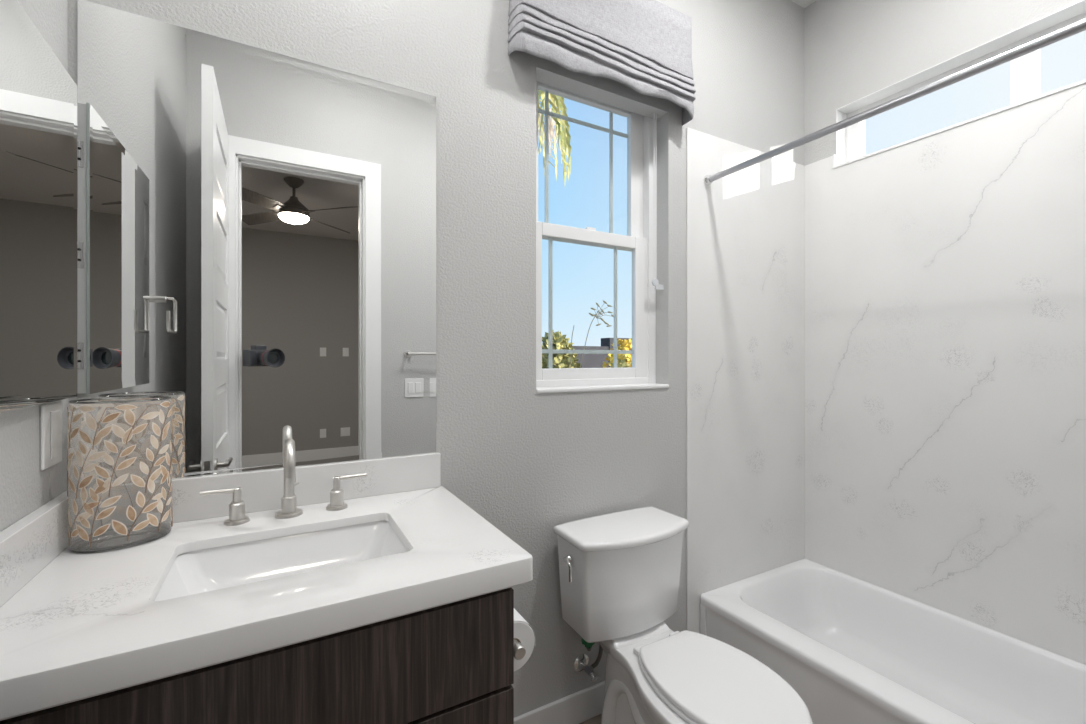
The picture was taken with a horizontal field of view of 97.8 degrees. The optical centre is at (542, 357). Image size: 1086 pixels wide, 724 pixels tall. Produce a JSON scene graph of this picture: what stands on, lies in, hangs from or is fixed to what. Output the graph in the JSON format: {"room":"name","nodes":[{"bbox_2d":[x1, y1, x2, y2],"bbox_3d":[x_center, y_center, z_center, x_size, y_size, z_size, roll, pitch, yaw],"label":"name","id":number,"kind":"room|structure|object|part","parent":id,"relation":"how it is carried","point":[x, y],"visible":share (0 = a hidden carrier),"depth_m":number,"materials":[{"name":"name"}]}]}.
{"room":"bathroom","nodes":[
{"label":"bathroom","id":0,"kind":"room"},
{"bbox_2d":[0,0,66,531],"bbox_3d":[-0.682,-0.220,0.277,0.112,3.050,1.700,0,0,-29],"label":"wall","id":1,"kind":"structure","parent":0,"point":[24,488],"depth_m":0.90,"materials":[{"name":"grey paint"}]},
{"bbox_2d":[0,491,67,606],"bbox_3d":[-0.885,0.340,0.782,0.025,0.102,0.578,0,0,-29],"label":"backsplash","id":2,"kind":"structure","parent":1,"relation":"attached to","point":[27,546],"depth_m":0.84,"materials":[{"name":"stone"}]},
{"bbox_2d":[0,0,76,411],"bbox_3d":[-0.881,-0.251,0.784,0.038,0.668,0.534,0,0,-29],"label":"medicine cabinet","id":3,"kind":"object","parent":1,"relation":"attached to","point":[38,96],"visible":1,"depth_m":0.83,"materials":[{"name":"silver mirror"}]},
{"bbox_2d":[40,402,61,470],"bbox_3d":[-0.998,0.157,0.965,0.009,0.127,0.094,0,0,-29],"label":"wall outlet","id":4,"kind":"object","parent":1,"relation":"attached to","point":[50,414],"visible":1,"depth_m":0.95,"materials":[{"name":"white plastic"}]},
{"bbox_2d":[50,410,58,459],"bbox_3d":[-0.996,0.157,0.966,0.003,0.097,0.034,0,0,-29],"label":"socket","id":5,"kind":"object","parent":4,"relation":"attached to","point":[54,414],"depth_m":0.96,"materials":[{"name":"white plastic"}]},
{"bbox_2d":[67,0,804,717],"bbox_3d":[0.111,-0.220,1.784,2.970,3.050,0.168,0,0,-29],"label":"wall","id":6,"kind":"structure","parent":0,"point":[529,463],"depth_m":1.77,"materials":[{"name":"grey paint"}]},
{"bbox_2d":[66,452,440,534],"bbox_3d":[-0.679,0.340,1.241,0.835,0.102,0.019,0,0,-29],"label":"backsplash","id":7,"kind":"structure","parent":6,"relation":"attached to","point":[262,490],"depth_m":1.23,"materials":[{"name":"stone"}]},
{"bbox_2d":[78,0,435,487],"bbox_3d":[-0.679,-0.254,1.249,0.808,1.084,0.006,0,0,-29],"label":"wall mirror","id":8,"kind":"object","parent":6,"relation":"attached to","point":[257,226],"visible":0.81,"depth_m":1.21,"materials":[{"name":"silver mirror"}]},
{"bbox_2d":[514,681,604,723],"bbox_3d":[0.131,1.251,1.699,1.062,0.108,0.015,0,0,-29],"label":"baseboard","id":9,"kind":"structure","parent":6,"relation":"attached to","point":[578,707],"depth_m":1.67,"materials":[{"name":"white paint"}]},
{"bbox_2d":[573,653,597,681],"bbox_3d":[0.159,1.100,1.672,0.066,0.066,0.089,0,0,-29],"label":"supply valve","id":10,"kind":"object","parent":6,"relation":"attached to","point":[581,661],"visible":1,"depth_m":1.69,"materials":[{"name":"silver metal"}]},
{"bbox_3d":[0.178,1.111,1.649,0.031,0.029,0.030,0,0,-29],"label":"valve handle","id":11,"kind":"part","parent":10,"relation":"part of","materials":[{"name":"silver metal"}]},
{"bbox_2d":[587,644,602,667],"bbox_3d":[0.169,1.023,1.633,0.037,0.150,0.155,0,0,24],"label":"supply hose","id":12,"kind":"object","parent":10,"relation":"attached to","point":[595,664],"visible":0.51,"depth_m":1.68,"materials":[{"name":"silver metal"}]},
{"bbox_2d":[536,81,655,387],"bbox_3d":[0.190,-0.477,1.862,0.609,1.175,0.068,0,0,-29],"label":"window","id":13,"kind":"structure","parent":6,"relation":"in","point":[639,240],"depth_m":1.93,"materials":[{"name":"white plastic"}]},
{"bbox_2d":[538,90,627,232],"bbox_3d":[0.164,-0.746,1.871,0.437,0.518,0.006,0,0,-29],"label":"grille","id":14,"kind":"object","parent":13,"relation":"attached to","point":[562,93],"depth_m":1.87,"materials":[{"name":"white"}]},
{"bbox_2d":[542,237,632,368],"bbox_3d":[0.178,-0.203,1.845,0.437,0.487,0.006,0,0,-29],"label":"grille","id":15,"kind":"object","parent":13,"relation":"attached to","point":[616,245],"depth_m":1.83,"materials":[{"name":"white plastic"}]},
{"bbox_3d":[0.184,-0.741,1.875,0.537,0.588,0.028,0,0,-29],"label":"sash","id":16,"kind":"part","parent":13,"relation":"part of","materials":[{"name":"white plastic"}]},
{"bbox_3d":[0.198,-0.206,1.849,0.537,0.577,0.026,0,0,-29],"label":"sash","id":17,"kind":"part","parent":13,"relation":"part of","materials":[{"name":"white plastic"}]},
{"bbox_2d":[508,0,695,289],"bbox_3d":[0.245,-0.818,1.736,0.795,1.075,0.135,0,0,-29],"label":"roman shade","id":18,"kind":"object","parent":6,"relation":"attached to","point":[645,46],"visible":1,"depth_m":1.70,"materials":[{"name":"grey fabric"}]},
{"bbox_3d":[0.455,-0.645,1.924,0.014,0.695,0.004,0,0,-29],"label":"pull chain","id":19,"kind":"part","parent":18,"relation":"part of","materials":[{"name":"white plastic"}]},
{"bbox_2d":[536,383,668,393],"bbox_3d":[0.226,0.114,1.799,0.609,0.016,0.078,0,0,-29],"label":"windowsill","id":20,"kind":"structure","parent":6,"relation":"attached to","point":[539,390],"depth_m":1.76,"materials":[{"name":"white paint"}]},
{"bbox_2d":[703,18,1085,184],"bbox_3d":[1.083,-0.755,1.329,0.042,0.042,1.577,0,0,-29],"label":"shower curtain rod","id":21,"kind":"object","parent":6,"relation":"attached to","point":[1080,26],"visible":1,"depth_m":1.33,"materials":[{"name":"grey metal"}]},
{"bbox_2d":[579,713,601,723],"bbox_3d":[0.525,1.345,1.046,2.970,0.080,1.860,0,0,-29],"label":"floor","id":22,"kind":"structure","parent":0,"point":[597,719],"depth_m":1.71,"materials":[{"name":"beige tile"}]},
{"bbox_2d":[0,587,513,723],"bbox_3d":[-0.547,0.874,0.987,0.798,0.863,0.585,0,0,-29],"label":"vanity cabinet","id":23,"kind":"object","parent":22,"relation":"on","point":[451,663],"visible":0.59,"depth_m":0.79,"materials":[{"name":"brown laminate"}]},
{"bbox_2d":[0,486,532,720],"bbox_3d":[-0.532,0.416,0.989,0.845,0.050,0.602,0,0,-29],"label":"countertop","id":24,"kind":"structure","parent":23,"relation":"on","point":[87,625],"depth_m":0.78,"materials":[{"name":"stone"}]},
{"bbox_2d":[67,396,172,552],"bbox_3d":[-0.902,0.239,1.018,0.168,0.303,0.140,0,0,-29],"label":"vase","id":25,"kind":"object","parent":24,"relation":"on","point":[79,541],"visible":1,"depth_m":1.00,"materials":[{"name":"multicoloured"}]},
{"bbox_2d":[155,520,408,600],"bbox_3d":[-0.515,0.474,0.983,0.462,0.122,0.311,0,0,-29],"label":"sink","id":26,"kind":"object","parent":24,"relation":"in","point":[215,568],"visible":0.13,"depth_m":1.08,"materials":[{"name":"white ceramic"}]},
{"bbox_2d":[200,438,365,525],"bbox_3d":[-0.613,0.292,1.146,0.364,0.198,0.144,0,0,-29],"label":"faucet","id":27,"kind":"object","parent":24,"relation":"on","point":[289,509],"visible":1,"depth_m":1.13,"materials":[{"name":"silver metal"}]},
{"bbox_3d":[-0.749,0.349,1.117,0.098,0.084,0.052,0,0,-29],"label":"handle","id":28,"kind":"part","parent":27,"relation":"part of","materials":[{"name":"silver metal"}]},
{"bbox_3d":[-0.608,0.268,1.137,0.024,0.150,0.124,0,0,-29],"label":"spout","id":29,"kind":"part","parent":27,"relation":"part of","materials":[{"name":"silver metal"}]},
{"bbox_3d":[-0.517,0.349,1.247,0.098,0.084,0.052,0,0,-29],"label":"handle","id":30,"kind":"part","parent":27,"relation":"part of","materials":[{"name":"silver metal"}]},
{"bbox_3d":[-0.409,0.780,0.741,0.796,0.270,0.020,0,0,-29],"label":"drawer","id":31,"kind":"part","parent":23,"relation":"part of","materials":[{"name":"brown laminate"}]},
{"bbox_2d":[514,639,525,659],"bbox_3d":[-0.117,0.653,1.116,0.078,0.048,0.187,0,0,-29],"label":"toilet paper holder","id":32,"kind":"object","parent":23,"relation":"attached to","point":[519,649],"visible":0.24,"depth_m":1.05,"materials":[{"name":"silver metal"}]},
{"bbox_2d":[514,609,535,670],"bbox_3d":[-0.092,0.659,1.124,0.116,0.116,0.100,0,0,-29],"label":"toilet paper roll","id":33,"kind":"object","parent":32,"relation":"on","point":[524,633],"visible":0.21,"depth_m":1.09,"materials":[{"name":"white paper"}]},
{"bbox_2d":[554,506,812,723],"bbox_3d":[0.405,0.938,1.411,0.493,0.735,0.767,0,0,-29],"label":"toilet","id":34,"kind":"object","parent":22,"relation":"on","point":[619,571],"visible":1,"depth_m":1.49,"materials":[{"name":"white ceramic"}]},
{"bbox_3d":[0.083,0.671,1.517,0.027,0.068,0.054,0,0,-29],"label":"flush lever","id":35,"kind":"part","parent":34,"relation":"part of","materials":[{"name":"silver metal"}]},
{"bbox_3d":[0.283,0.750,1.631,0.435,0.306,0.227,0,0,-29],"label":"tank","id":36,"kind":"part","parent":34,"relation":"part of","materials":[{"name":"white ceramic"}]},
{"bbox_3d":[0.285,0.583,1.628,0.457,0.026,0.254,0,0,-29],"label":"tank lid","id":37,"kind":"part","parent":34,"relation":"part of","materials":[{"name":"white ceramic"}]},
{"bbox_3d":[0.492,0.911,1.303,0.343,0.014,0.467,0,0,-29],"label":"seat","id":38,"kind":"part","parent":34,"relation":"part of","materials":[{"name":"white plastic"}]},
{"bbox_3d":[0.492,0.894,1.304,0.335,0.018,0.457,0,0,-29],"label":"seat lid","id":39,"kind":"part","parent":34,"relation":"part of","materials":[{"name":"white plastic"}]},
{"bbox_2d":[700,559,1085,723],"bbox_3d":[1.363,1.150,1.488,0.738,0.310,1.572,0,0,-29],"label":"bathtub","id":40,"kind":"object","parent":22,"relation":"on","point":[854,650],"visible":0.88,"depth_m":1.75,"materials":[{"name":"white ceramic"}]},
{"bbox_2d":[791,0,815,7],"bbox_3d":[0.525,-1.785,1.046,2.970,0.080,1.860,0,0,-29],"label":"ceiling","id":41,"kind":"structure","parent":0,"point":[803,3],"depth_m":2.33,"materials":[{"name":"white paint"}]},
{"bbox_2d":[804,0,1085,664],"bbox_3d":[1.786,-0.220,1.662,0.168,3.050,1.700,0,0,-29],"label":"wall","id":42,"kind":"structure","parent":0,"point":[945,271],"depth_m":1.85,"materials":[{"name":"stone"}]},
{"bbox_2d":[833,0,1085,168],"bbox_3d":[1.709,-1.031,1.718,0.098,0.278,1.233,0,0,-29],"label":"trim","id":43,"kind":"structure","parent":42,"relation":"attached to","point":[1078,8],"depth_m":1.85,"materials":[{"name":"white paint"}]},
{"bbox_2d":[847,12,1085,160],"bbox_3d":[1.780,-1.035,1.753,0.060,0.270,1.225,0,0,-29],"label":"window","id":44,"kind":"structure","parent":42,"relation":"in","point":[1025,69],"depth_m":1.76,"materials":[{"name":"white plastic"}]},
{"label":"outside","id":45,"kind":"structure","parent":0,"visible":0},
{"bbox_3d":[-0.146,1.505,9.671,22.000,0.300,13.840,0,0,-29],"label":"ground","id":46,"kind":"structure","parent":45,"visible":0},
{"bbox_2d":[538,90,570,182],"bbox_3d":[-0.781,-1.167,4.732,2.300,5.050,2.264,0,0,-29],"label":"palm tree","id":47,"kind":"object","parent":46,"relation":"on","point":[558,104],"visible":0.16,"depth_m":4.95,"materials":[{"name":"green plant"}]},
{"bbox_2d":[542,330,581,368],"bbox_3d":[0.116,0.546,4.340,0.550,1.621,0.551,0,0,37],"label":"shrub","id":48,"kind":"object","parent":46,"relation":"on","point":[559,341],"visible":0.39,"depth_m":4.25,"materials":[{"name":"green plant"}]},
{"bbox_2d":[543,300,613,367],"bbox_3d":[0.218,0.499,2.826,0.510,1.712,0.466,0,0,20],"label":"ornamental grass","id":49,"kind":"object","parent":46,"relation":"on","point":[605,302],"depth_m":2.91,"materials":[{"name":"plant"}]},
{"bbox_2d":[542,338,631,367],"bbox_3d":[1.067,0.520,7.508,8.000,1.670,0.240,0,0,-29],"label":"wall","id":50,"kind":"structure","parent":46,"relation":"on","point":[589,360],"depth_m":7.25,"materials":[{"name":"grey paint"}]},
{"bbox_2d":[602,338,631,367],"bbox_3d":[0.727,0.590,4.178,0.499,1.533,0.504,0,0,-29],"label":"shrub","id":51,"kind":"object","parent":46,"relation":"on","point":[627,344],"visible":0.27,"depth_m":4.11,"materials":[{"name":"yellow plant"}]},
{"bbox_2d":[610,359,631,367],"bbox_3d":[0.603,0.680,3.635,0.318,1.352,0.328,0,0,-29],"label":"shrub","id":52,"kind":"object","parent":46,"relation":"on","point":[622,364],"visible":0.06,"depth_m":3.63,"materials":[{"name":"green plant"}]}
]}

